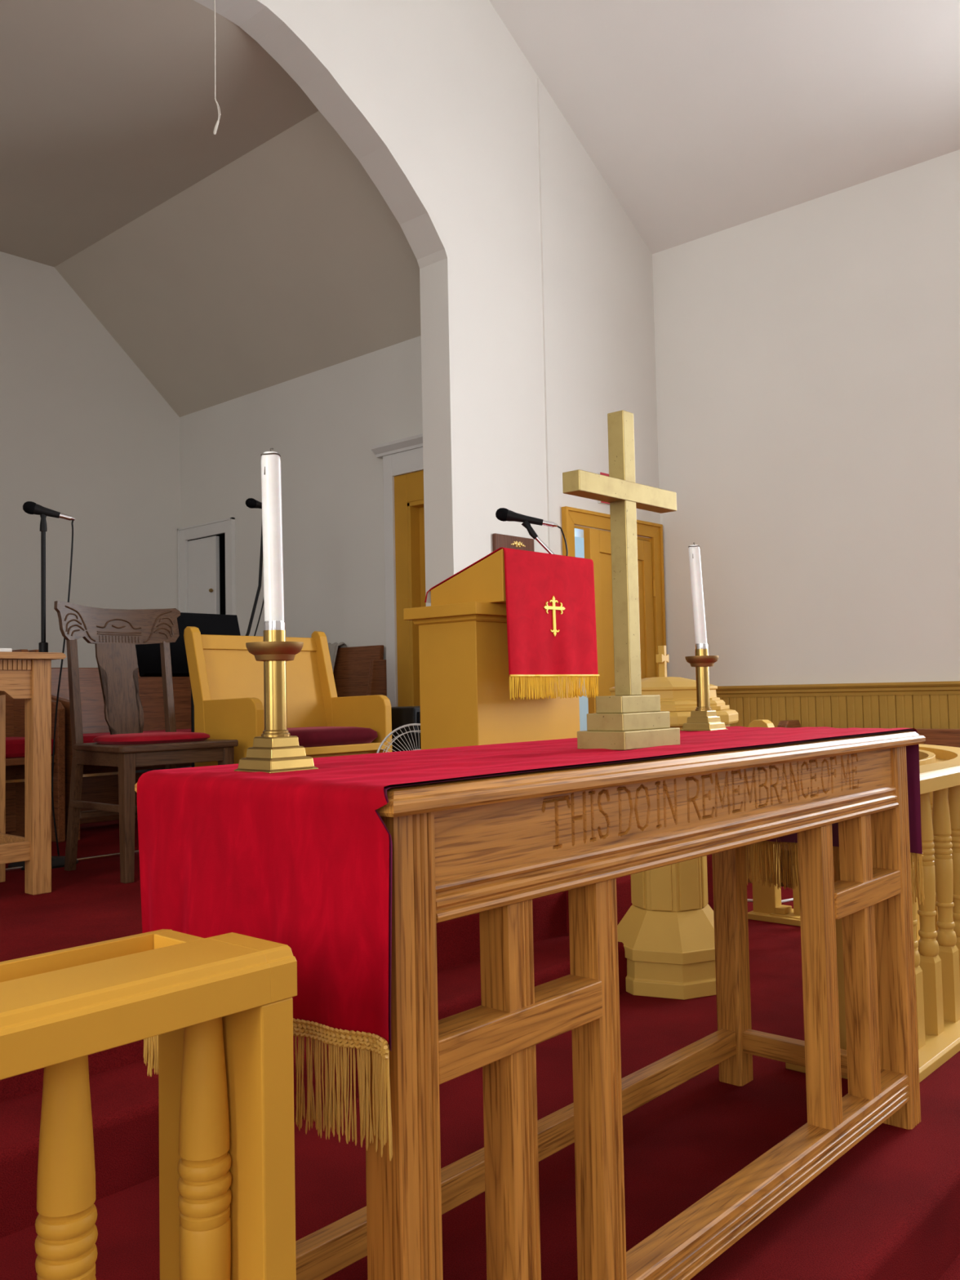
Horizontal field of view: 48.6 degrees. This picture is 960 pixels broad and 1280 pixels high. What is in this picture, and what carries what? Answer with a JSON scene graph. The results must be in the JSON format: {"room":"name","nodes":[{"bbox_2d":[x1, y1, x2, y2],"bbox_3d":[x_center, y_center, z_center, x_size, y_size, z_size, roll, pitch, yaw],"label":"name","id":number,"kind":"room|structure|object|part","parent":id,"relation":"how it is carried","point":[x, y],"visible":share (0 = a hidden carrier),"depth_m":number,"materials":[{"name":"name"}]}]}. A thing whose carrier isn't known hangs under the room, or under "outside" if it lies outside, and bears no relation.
{"room":"house of worship","nodes":[
{"label":"house of worship","id":0,"kind":"room"},
{"bbox_2d":[0,817,140,897],"bbox_3d":[-2.705,1.041,4.459,3.170,0.280,5.340,-4,-4,42],"label":"platform riser","id":1,"kind":"structure","parent":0,"point":[97,838],"depth_m":4.06,"materials":[{"name":"carpet"}]},
{"bbox_2d":[5,648,65,842],"bbox_3d":[-2.542,0.457,4.356,0.515,0.870,1.500,-4,-4,42],"label":"pew","id":2,"kind":"object","parent":1,"relation":"on","point":[15,708],"visible":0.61,"depth_m":4.75,"materials":[{"name":"brown wood"}]},
{"bbox_3d":[-2.682,0.497,4.482,0.075,0.768,1.440,-4,-4,42],"label":"panel","id":3,"kind":"part","parent":2,"relation":"part of","materials":[{"name":"brown wood"}]},
{"bbox_2d":[5,737,53,758],"bbox_3d":[-2.506,0.468,4.324,0.390,0.080,1.430,-4,-4,42],"label":"seat cushion","id":4,"kind":"object","parent":2,"relation":"on","point":[15,746],"depth_m":4.60,"materials":[{"name":"red fabric"}]},
{"bbox_2d":[8,501,78,870],"bbox_3d":[-1.685,0.162,4.107,0.250,1.399,0.250,-4,-4,42],"label":"microphone stand","id":5,"kind":"object","parent":1,"relation":"on","point":[28,507],"visible":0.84,"depth_m":4.11,"materials":[{"name":"black metal"}]},
{"bbox_2d":[22,501,35,514],"bbox_3d":[-1.745,-0.512,4.119,0.049,0.051,0.050,0,-3,-21],"label":"grille","id":6,"kind":"object","parent":5,"relation":"attached to","point":[28,507],"depth_m":4.10,"materials":[{"name":"black metal"}]},
{"bbox_2d":[5,849,138,871],"bbox_3d":[-2.044,0.839,3.595,0.025,0.012,4.450,-4,-4,42],"label":"trim","id":7,"kind":"structure","parent":1,"relation":"attached to","point":[136,851],"depth_m":4.17,"materials":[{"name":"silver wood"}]},
{"bbox_2d":[28,649,191,839],"bbox_3d":[-1.574,0.489,5.433,0.515,0.870,1.325,-4,-4,42],"label":"pew","id":8,"kind":"object","parent":1,"relation":"on","point":[100,783],"visible":0.08,"depth_m":5.32,"materials":[{"name":"brown wood"}]},
{"bbox_3d":[-2.005,0.475,4.953,0.515,0.870,0.035,-4,-4,42],"label":"panel","id":9,"kind":"part","parent":8,"relation":"part of","materials":[{"name":"brown wood"}]},
{"bbox_2d":[83,728,191,742],"bbox_3d":[-1.538,0.500,5.400,0.390,0.080,1.255,-4,-4,42],"label":"seat cushion","id":10,"kind":"object","parent":8,"relation":"on","point":[89,735],"depth_m":5.27,"materials":[{"name":"red fabric"}]},
{"bbox_2d":[135,612,240,767],"bbox_3d":[-1.211,0.374,4.575,0.307,0.998,0.536,-4,-4,42],"label":"music stand","id":11,"kind":"object","parent":1,"relation":"on","point":[148,655],"visible":0.3,"depth_m":4.59,"materials":[{"name":"black metal"}]},
{"bbox_2d":[245,497,263,635],"bbox_3d":[-1.168,0.101,5.168,0.250,1.603,0.417,-4,-4,42],"label":"boom microphone stand","id":12,"kind":"object","parent":1,"relation":"on","point":[251,503],"visible":0.33,"depth_m":5.23,"materials":[{"name":"black metal"}]},
{"bbox_2d":[245,497,256,508],"bbox_3d":[-1.131,-0.674,5.235,0.050,0.050,0.046,-4,-4,42],"label":"grille","id":13,"kind":"object","parent":12,"relation":"attached to","point":[251,503],"depth_m":5.22,"materials":[{"name":"black metal"}]},
{"bbox_2d":[333,644,386,697],"bbox_3d":[-0.863,0.487,6.056,0.510,0.905,0.472,-4,-4,42],"label":"pew","id":14,"kind":"object","parent":1,"relation":"on","point":[358,671],"visible":0.16,"depth_m":6.16,"materials":[{"name":"brown wood"}]},
{"bbox_2d":[328,641,346,671],"bbox_3d":[-0.904,0.227,6.322,0.224,0.425,0.173,-4,-4,42],"label":"knitted throw","id":15,"kind":"object","parent":14,"relation":"on","point":[333,647],"visible":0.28,"depth_m":6.28,"materials":[{"name":"fabric"}]},
{"bbox_3d":[-0.684,0.518,5.894,0.030,0.820,0.472,-4,-4,42],"label":"panel","id":16,"kind":"part","parent":14,"relation":"part of","materials":[{"name":"brown wood"}]},
{"bbox_2d":[0,251,180,667],"bbox_3d":[-3.922,-0.755,5.607,0.001,3.470,5.340,-4,-4,42],"label":"wall","id":17,"kind":"structure","parent":0,"point":[86,436],"depth_m":7.02,"materials":[{"name":"white paint"}]},
{"bbox_2d":[187,533,225,614],"bbox_3d":[-1.536,-0.002,7.395,1.350,2.600,0.539,-4,-4,42],"label":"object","id":18,"kind":"structure","parent":0,"point":[222,536],"depth_m":7.94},
{"bbox_2d":[177,517,235,614],"bbox_3d":[-1.873,0.107,7.332,0.656,1.832,0.058,-4,-4,42],"label":"door","id":19,"kind":"structure","parent":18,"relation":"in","point":[198,560],"depth_m":7.37,"materials":[{"name":"white wood"}]},
{"bbox_2d":[0,0,421,417],"bbox_3d":[-2.842,-2.145,4.678,2.980,0.830,5.340,-4,-4,42],"label":"ceiling","id":20,"kind":"structure","parent":0,"point":[260,252],"depth_m":5.77,"materials":[{"name":"paint"}]},
{"bbox_2d":[179,335,422,659],"bbox_3d":[-2.802,-0.413,4.590,2.990,2.640,5.340,-4,-4,42],"label":"wall","id":21,"kind":"structure","parent":0,"point":[323,424],"depth_m":6.58,"materials":[{"name":"white paint"}]},
{"bbox_2d":[370,433,426,706],"bbox_3d":[-0.235,-0.107,5.854,0.830,2.045,0.195,-4,-4,42],"label":"door","id":22,"kind":"structure","parent":21,"relation":"in","point":[402,459],"depth_m":6.01,"materials":[{"name":"brown wood"}]},
{"bbox_3d":[-0.286,-1.101,5.870,0.830,0.055,0.105,-4,-4,42],"label":"cornice","id":23,"kind":"part","parent":22,"relation":"part of","materials":[{"name":"white wood"}]},
{"bbox_3d":[-0.166,-0.018,5.837,0.712,1.864,0.125,-4,-4,42],"label":"frame","id":24,"kind":"part","parent":22,"relation":"part of","materials":[{"name":"wood"}]},
{"bbox_2d":[193,0,660,606],"bbox_3d":[-1.650,-1.719,3.594,0.198,6.224,7.940,-4,-4,42],"label":"wall","id":25,"kind":"structure","parent":0,"point":[537,326],"depth_m":5.34,"materials":[{"name":"white paint"}]},
{"bbox_2d":[213,0,221,134],"bbox_3d":[-1.056,-2.317,4.263,0.032,0.602,0.012,0,-3,-31],"label":"pull cord","id":26,"kind":"object","parent":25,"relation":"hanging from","point":[215,99],"visible":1,"depth_m":4.25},
{"bbox_3d":[-1.063,-2.390,4.265,0.004,0.456,0.006,-4,-4,42],"label":"cord","id":27,"kind":"part","parent":26,"relation":"part of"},
{"bbox_3d":[-1.053,-2.046,4.248,0.025,0.061,0.011,0,-3,-30],"label":"cord","id":28,"kind":"part","parent":26,"relation":"part of","materials":[{"name":"white plastic"}]},
{"bbox_2d":[597,472,609,505],"bbox_3d":[0.772,-0.851,6.074,0.026,0.170,0.305,-4,-4,42],"label":"exit sign","id":29,"kind":"object","parent":25,"relation":"attached to","point":[601,473],"visible":0.06,"depth_m":5.98,"materials":[{"name":"white plastic"}]},
{"bbox_2d":[561,506,666,713],"bbox_3d":[0.766,0.380,6.022,0.349,2.168,0.955,-4,-4,42],"label":"door","id":30,"kind":"structure","parent":25,"relation":"in","point":[597,543],"depth_m":5.91,"materials":[{"name":"brown wood"}]},
{"bbox_2d":[492,533,534,551],"bbox_3d":[0.177,-0.331,5.371,0.030,0.389,0.308,-4,-4,42],"label":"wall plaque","id":31,"kind":"object","parent":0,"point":[499,540],"visible":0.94,"depth_m":5.36,"materials":[{"name":"brown wood"}]},
{"bbox_2d":[488,0,959,253],"bbox_3d":[2.079,-3.897,0.306,10.340,2.652,8.340,-4,-4,42],"label":"ceiling","id":32,"kind":"structure","parent":0,"point":[701,118],"depth_m":5.45,"materials":[{"name":"white paint"}]},
{"bbox_2d":[574,149,959,875],"bbox_3d":[3.665,-0.658,4.222,13.120,3.942,0.252,-4,-4,42],"label":"wall","id":33,"kind":"structure","parent":0,"point":[807,353],"depth_m":5.76,"materials":[{"name":"white paint"}]},
{"bbox_3d":[2.112,1.198,0.123,10.140,0.100,8.340,-4,-4,42],"label":"floor","id":34,"kind":"structure","parent":0,"visible":0},
{"bbox_2d":[0,882,959,1279],"bbox_3d":[-0.501,1.178,2.467,2.750,0.280,5.950,-4,-4,42],"label":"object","id":35,"kind":"structure","parent":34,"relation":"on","point":[888,1207],"depth_m":1.98,"materials":[{"name":"carpet"}]},
{"bbox_2d":[0,928,297,1279],"bbox_3d":[-1.149,0.621,0.559,2.092,0.672,0.716,-1,-3,-11],"label":"rail","id":36,"kind":"object","parent":35,"relation":"on","point":[220,1008],"visible":1,"depth_m":0.95,"materials":[{"name":"yellow wood"}]},
{"bbox_3d":[-1.157,0.308,0.571,2.092,0.045,0.711,-1,-3,-10],"label":"rail","id":37,"kind":"part","parent":36,"relation":"part of","materials":[{"name":"yellow wood"}]},
{"bbox_2d":[0,933,626,1238],"bbox_3d":[-0.942,0.945,1.827,0.230,0.140,3.900,-4,-4,42],"label":"step","id":38,"kind":"structure","parent":35,"relation":"on","point":[124,1100],"depth_m":2.00,"materials":[{"name":"carpet"}]},
{"bbox_2d":[0,854,713,1102],"bbox_3d":[-1.221,0.923,2.684,1.415,0.280,4.800,-4,-4,42],"label":"platform","id":39,"kind":"object","parent":35,"relation":"on","point":[65,917],"visible":0.05,"depth_m":3.02,"materials":[{"name":"carpet"}]},
{"bbox_2d":[0,651,66,895],"bbox_3d":[-1.801,0.435,3.358,0.460,0.784,0.804,-4,-4,42],"label":"side table","id":40,"kind":"object","parent":39,"relation":"on","point":[27,676],"visible":1,"depth_m":3.47,"materials":[{"name":"brown wood"}]},
{"bbox_3d":[-1.703,0.462,3.719,0.062,0.763,0.062,-4,-4,42],"label":"leg","id":41,"kind":"part","parent":40,"relation":"part of","materials":[{"name":"brown wood"}]},
{"bbox_2d":[0,648,12,652],"bbox_3d":[-1.685,0.036,3.441,0.190,0.016,0.275,-4,-4,42],"label":"open book","id":42,"kind":"object","parent":40,"relation":"on","point":[10,650],"visible":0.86,"depth_m":3.46,"materials":[{"name":"paper"}]},
{"bbox_3d":[-1.452,0.445,3.494,0.062,0.763,0.062,-4,-4,42],"label":"leg","id":43,"kind":"part","parent":40,"relation":"part of","materials":[{"name":"brown wood"}]},
{"bbox_2d":[53,600,238,883],"bbox_3d":[-1.231,0.348,3.951,0.486,0.993,0.516,-4,-4,42],"label":"carved chair","id":44,"kind":"object","parent":39,"relation":"on","point":[115,633],"visible":0.93,"depth_m":3.94,"materials":[{"name":"brown wood"}]},
{"bbox_3d":[-1.499,0.421,3.927,0.098,0.855,0.030,-4,-4,42],"label":"post","id":45,"kind":"part","parent":44,"relation":"part of","materials":[{"name":"brown wood"}]},
{"bbox_3d":[-1.398,-0.060,4.113,0.061,0.155,0.516,-4,-4,42],"label":"crest rail","id":46,"kind":"part","parent":44,"relation":"part of","materials":[{"name":"brown wood"}]},
{"bbox_3d":[-1.210,0.608,3.646,0.045,0.442,0.045,-4,-4,42],"label":"leg","id":47,"kind":"part","parent":44,"relation":"part of","materials":[{"name":"brown wood"}]},
{"bbox_3d":[-1.206,0.388,3.919,0.410,0.025,0.478,-4,-4,42],"label":"seat frame","id":48,"kind":"part","parent":44,"relation":"part of","materials":[{"name":"brown wood"}]},
{"bbox_3d":[-1.238,0.430,4.217,0.098,0.855,0.030,-4,-4,42],"label":"post","id":49,"kind":"part","parent":44,"relation":"part of","materials":[{"name":"brown wood"}]},
{"bbox_3d":[-0.941,0.617,3.945,0.045,0.442,0.045,-4,-4,42],"label":"leg","id":50,"kind":"part","parent":44,"relation":"part of","materials":[{"name":"brown wood"}]},
{"bbox_2d":[183,626,392,767],"bbox_3d":[-0.784,0.399,4.411,0.490,0.916,0.701,-4,-4,42],"label":"bench","id":51,"kind":"object","parent":39,"relation":"on","point":[227,680],"visible":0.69,"depth_m":4.44,"materials":[{"name":"yellow wood"}]},
{"bbox_3d":[-1.134,0.190,4.288,0.155,0.496,0.041,-4,-4,42],"label":"post","id":52,"kind":"part","parent":51,"relation":"part of","materials":[{"name":"yellow wood"}]},
{"bbox_3d":[-0.976,0.537,4.136,0.420,0.622,0.038,-4,-4,42],"label":"arm panel","id":53,"kind":"part","parent":51,"relation":"part of","materials":[{"name":"yellow wood"}]},
{"bbox_3d":[-0.958,0.014,4.579,0.044,0.060,0.622,-4,-4,42],"label":"rail","id":54,"kind":"part","parent":51,"relation":"part of","materials":[{"name":"yellow wood"}]},
{"bbox_3d":[-0.918,0.241,4.536,0.110,0.410,0.622,-4,-4,42],"label":"panel","id":55,"kind":"part","parent":51,"relation":"part of","materials":[{"name":"yellow wood"}]},
{"bbox_3d":[-0.693,0.205,4.779,0.155,0.496,0.041,-4,-4,42],"label":"post","id":56,"kind":"part","parent":51,"relation":"part of","materials":[{"name":"yellow wood"}]},
{"bbox_2d":[287,726,377,747],"bbox_3d":[-0.740,0.398,4.371,0.370,0.070,0.610,-4,-4,42],"label":"seat cushion","id":57,"kind":"object","parent":51,"relation":"on","point":[308,736],"depth_m":4.31,"materials":[{"name":"red fabric"}]},
{"bbox_3d":[-0.535,0.552,4.626,0.420,0.622,0.038,-4,-4,42],"label":"arm panel","id":58,"kind":"part","parent":51,"relation":"part of","materials":[{"name":"yellow wood"}]},
{"bbox_2d":[376,723,421,753],"bbox_3d":[-0.272,0.580,4.161,0.322,0.510,0.287,0,-3,-21],"label":"floor fan","id":59,"kind":"object","parent":39,"relation":"on","point":[414,739],"visible":0.13,"depth_m":4.08,"materials":[{"name":"white metal"}]},
{"bbox_3d":[-0.239,0.411,4.108,0.084,0.106,0.018,1,-4,-39],"label":"blade","id":60,"kind":"part","parent":59,"relation":"part of","materials":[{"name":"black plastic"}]},
{"bbox_2d":[391,706,420,751],"bbox_3d":[-0.268,0.584,4.810,0.328,0.565,0.380,-4,-4,42],"label":"speaker","id":61,"kind":"object","parent":39,"relation":"on","point":[404,715],"visible":0.17,"depth_m":4.62,"materials":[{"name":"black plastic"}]},
{"bbox_2d":[403,548,579,749],"bbox_3d":[0.105,0.259,3.936,0.416,1.113,0.661,-4,-4,42],"label":"pulpit","id":62,"kind":"object","parent":39,"relation":"on","point":[464,697],"visible":0.36,"depth_m":3.74,"materials":[{"name":"yellow wood"}]},
{"bbox_3d":[0.076,-0.064,3.972,0.312,0.022,0.620,-4,-4,42],"label":"cap moulding","id":63,"kind":"part","parent":62,"relation":"part of","materials":[{"name":"wood"}]},
{"bbox_2d":[424,547,599,699],"bbox_3d":[0.128,-0.042,3.931,0.419,0.524,0.532,-4,-4,42],"label":"cloth","id":64,"kind":"object","parent":62,"relation":"hanging from","point":[551,614],"visible":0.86,"depth_m":3.79,"materials":[{"name":"red fabric"}]},
{"bbox_2d":[495,507,568,555],"bbox_3d":[0.193,-0.393,3.967,0.266,0.203,0.050,-1,-3,-2],"label":"microphone","id":65,"kind":"object","parent":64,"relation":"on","point":[504,514],"visible":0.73,"depth_m":3.96,"materials":[{"name":"black plastic"}]},
{"bbox_2d":[495,507,508,521],"bbox_3d":[0.082,-0.468,3.967,0.048,0.051,0.050,-1,-3,0],"label":"grille","id":66,"kind":"object","parent":65,"relation":"attached to","point":[502,513],"depth_m":3.95,"materials":[{"name":"black metal"}]},
{"bbox_3d":[0.248,-0.342,3.961,0.089,0.095,0.015,-1,-3,0],"label":"stem","id":67,"kind":"part","parent":65,"relation":"part of","materials":[{"name":"silver metal"}]},
{"bbox_2d":[134,731,925,1279],"bbox_3d":[0.246,0.589,1.831,0.510,0.803,1.547,-4,-4,42],"label":"table","id":68,"kind":"object","parent":35,"relation":"on","point":[490,846],"visible":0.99,"depth_m":1.44,"materials":[{"name":"brown wood"}]},
{"bbox_3d":[-0.085,0.577,1.166,0.065,0.776,0.060,-4,-4,42],"label":"leg","id":69,"kind":"part","parent":68,"relation":"part of","materials":[{"name":"brown wood"}]},
{"bbox_3d":[0.115,0.902,1.927,0.037,0.051,1.360,-4,-4,42],"label":"foot rail","id":70,"kind":"part","parent":68,"relation":"part of","materials":[{"name":"brown wood"}]},
{"bbox_3d":[0.038,0.470,1.304,0.054,0.048,0.310,-4,-4,42],"label":"short rail","id":71,"kind":"part","parent":68,"relation":"part of","materials":[{"name":"brown wood"}]},
{"bbox_2d":[137,726,924,1160],"bbox_3d":[0.251,0.372,1.828,0.496,0.388,1.617,-4,-4,42],"label":"table runner","id":72,"kind":"object","parent":68,"relation":"on","point":[301,860],"visible":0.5,"depth_m":1.23,"materials":[{"name":"red fabric"}]},
{"bbox_2d":[234,448,318,773],"bbox_3d":[-0.269,-0.042,1.389,0.077,0.423,0.077,-4,-4,42],"label":"candlestick","id":73,"kind":"object","parent":72,"relation":"on","point":[276,751],"visible":1,"depth_m":1.37,"materials":[{"name":"gold metal"}]},
{"bbox_2d":[260,448,284,630],"bbox_3d":[-0.271,-0.130,1.393,0.028,0.247,0.029,-4,-4,42],"label":"candle","id":74,"kind":"object","parent":73,"relation":"on","point":[271,483],"depth_m":1.38,"materials":[{"name":"white wax"}]},
{"bbox_3d":[-0.267,0.056,1.384,0.037,0.138,0.037,-4,-4,42],"label":"stem","id":75,"kind":"part","parent":73,"relation":"part of","materials":[{"name":"gold metal"}]},
{"bbox_2d":[562,409,679,750],"bbox_3d":[0.242,-0.102,1.775,0.094,0.559,0.287,-4,-4,42],"label":"cross","id":76,"kind":"object","parent":72,"relation":"on","point":[628,719],"visible":1,"depth_m":1.76,"materials":[{"name":"beige wood"}]},
{"bbox_2d":[680,542,727,731],"bbox_3d":[0.496,-0.009,2.386,0.077,0.423,0.077,-4,-4,42],"label":"candlestick","id":77,"kind":"object","parent":72,"relation":"on","point":[704,718],"visible":1,"depth_m":2.37,"materials":[{"name":"gold metal"}]},
{"bbox_2d":[688,542,707,648],"bbox_3d":[0.490,-0.097,2.389,0.034,0.247,0.034,-4,-4,42],"label":"candle","id":78,"kind":"object","parent":77,"relation":"on","point":[695,572],"depth_m":2.38,"materials":[{"name":"white wax"}]},
{"bbox_3d":[0.498,0.089,2.381,0.037,0.138,0.037,-4,-4,42],"label":"stem","id":79,"kind":"part","parent":77,"relation":"part of","materials":[{"name":"gold metal"}]},
{"bbox_3d":[0.396,0.308,1.694,0.031,0.045,1.357,-4,-4,42],"label":"apron moulding","id":80,"kind":"part","parent":68,"relation":"part of","materials":[{"name":"brown wood"}]},
{"bbox_3d":[0.581,0.626,2.469,0.060,0.776,0.060,-4,-4,42],"label":"leg","id":81,"kind":"part","parent":68,"relation":"part of","materials":[{"name":"brown wood"}]},
{"bbox_3d":[0.397,0.898,1.674,0.053,0.056,1.360,-4,-4,42],"label":"foot rail","id":82,"kind":"part","parent":68,"relation":"part of","materials":[{"name":"brown wood"}]},
{"bbox_3d":[0.726,0.910,2.330,0.324,0.046,0.034,-4,-4,42],"label":"foot rail","id":83,"kind":"part","parent":68,"relation":"part of","materials":[{"name":"brown wood"}]},
{"bbox_3d":[0.740,0.494,2.084,0.054,0.048,0.310,-4,-4,42],"label":"short rail","id":84,"kind":"part","parent":68,"relation":"part of","materials":[{"name":"brown wood"}]},
{"bbox_3d":[0.861,0.608,2.218,0.065,0.776,0.060,-4,-4,42],"label":"leg","id":85,"kind":"part","parent":68,"relation":"part of","materials":[{"name":"brown wood"}]},
{"bbox_2d":[592,645,738,999],"bbox_3d":[0.582,0.536,3.308,0.429,1.038,0.429,0,-3,-22],"label":"baptismal font","id":86,"kind":"object","parent":35,"relation":"on","point":[666,934],"visible":0.48,"depth_m":3.17,"materials":[{"name":"yellow wood"}]},
{"bbox_3d":[0.483,0.595,3.347,0.010,0.452,0.066,-2,-3,22],"label":"column panel","id":87,"kind":"part","parent":86,"relation":"part of","materials":[{"name":"brown wood"}]},
{"bbox_3d":[0.483,0.591,3.264,0.010,0.452,0.066,0,-3,-22],"label":"column panel","id":88,"kind":"part","parent":86,"relation":"part of","materials":[{"name":"beige wood"}]},
{"bbox_3d":[0.541,0.587,3.205,0.066,0.452,0.010,-2,-3,22],"label":"column panel","id":89,"kind":"part","parent":86,"relation":"part of","materials":[{"name":"beige wood"}]},
{"bbox_3d":[0.574,0.168,3.326,0.379,0.104,0.379,0,-3,-22],"label":"lid","id":90,"kind":"part","parent":86,"relation":"part of","materials":[{"name":"yellow wood"}]},
{"bbox_3d":[0.624,0.585,3.205,0.066,0.452,0.010,0,-3,-22],"label":"column panel","id":91,"kind":"part","parent":86,"relation":"part of","materials":[{"name":"yellow wood"}]},
{"bbox_3d":[0.683,0.587,3.264,0.010,0.452,0.066,-2,-3,22],"label":"column panel","id":92,"kind":"part","parent":86,"relation":"part of","materials":[{"name":"yellow wood"}]},
{"bbox_2d":[746,897,793,902],"bbox_3d":[1.230,1.095,4.481,1.144,0.010,0.238,-1,-3,6],"label":"cable","id":93,"kind":"object","parent":35,"relation":"on","point":[791,899],"visible":0.08,"depth_m":4.47,"materials":[{"name":"white plastic"}]},
{"bbox_2d":[747,720,959,1082],"bbox_3d":[1.214,0.656,3.298,0.694,0.772,1.946,-2,-3,11],"label":"rail","id":94,"kind":"object","parent":35,"relation":"on","point":[936,923],"visible":0.42,"depth_m":2.76,"materials":[{"name":"beige wood"}]},
{"bbox_3d":[1.133,0.700,4.169,0.135,0.772,0.065,-4,-4,42],"label":"post","id":95,"kind":"part","parent":94,"relation":"part of","materials":[{"name":"yellow wood"}]},
{"bbox_3d":[1.188,1.073,4.132,0.250,0.022,0.180,-4,-4,42],"label":"plate","id":96,"kind":"part","parent":94,"relation":"part of","materials":[{"name":"beige wood"}]},
{"bbox_3d":[1.263,1.026,3.254,0.575,0.026,1.889,-2,-3,10],"label":"rail","id":97,"kind":"part","parent":94,"relation":"part of","materials":[{"name":"beige wood"}]},
{"bbox_3d":[1.256,0.370,3.288,0.593,0.045,1.910,-2,-3,9],"label":"rail","id":98,"kind":"part","parent":94,"relation":"part of","materials":[{"name":"yellow wood"}]},
{"bbox_2d":[746,720,959,888],"bbox_3d":[2.360,0.859,4.592,2.380,1.004,0.540,-4,-4,42],"label":"pew","id":99,"kind":"object","parent":34,"relation":"on","point":[944,737],"visible":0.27,"depth_m":5.07,"materials":[{"name":"wood"}]},
{"bbox_3d":[1.493,0.915,5.369,0.050,1.004,0.540,-4,-4,42],"label":"panel","id":100,"kind":"part","parent":99,"relation":"part of","materials":[{"name":"brown wood"}]},
{"bbox_3d":[2.483,0.719,4.754,2.320,0.634,0.079,-4,-4,42],"label":"panel","id":101,"kind":"part","parent":99,"relation":"part of","materials":[{"name":"brown wood"}]},
{"bbox_2d":[938,1253,959,1279],"bbox_3d":[0.634,1.174,1.446,0.300,0.140,5.950,-4,-4,42],"label":"step","id":102,"kind":"structure","parent":34,"relation":"on","point":[953,1272],"depth_m":1.89,"materials":[{"name":"carpet"}]}
]}

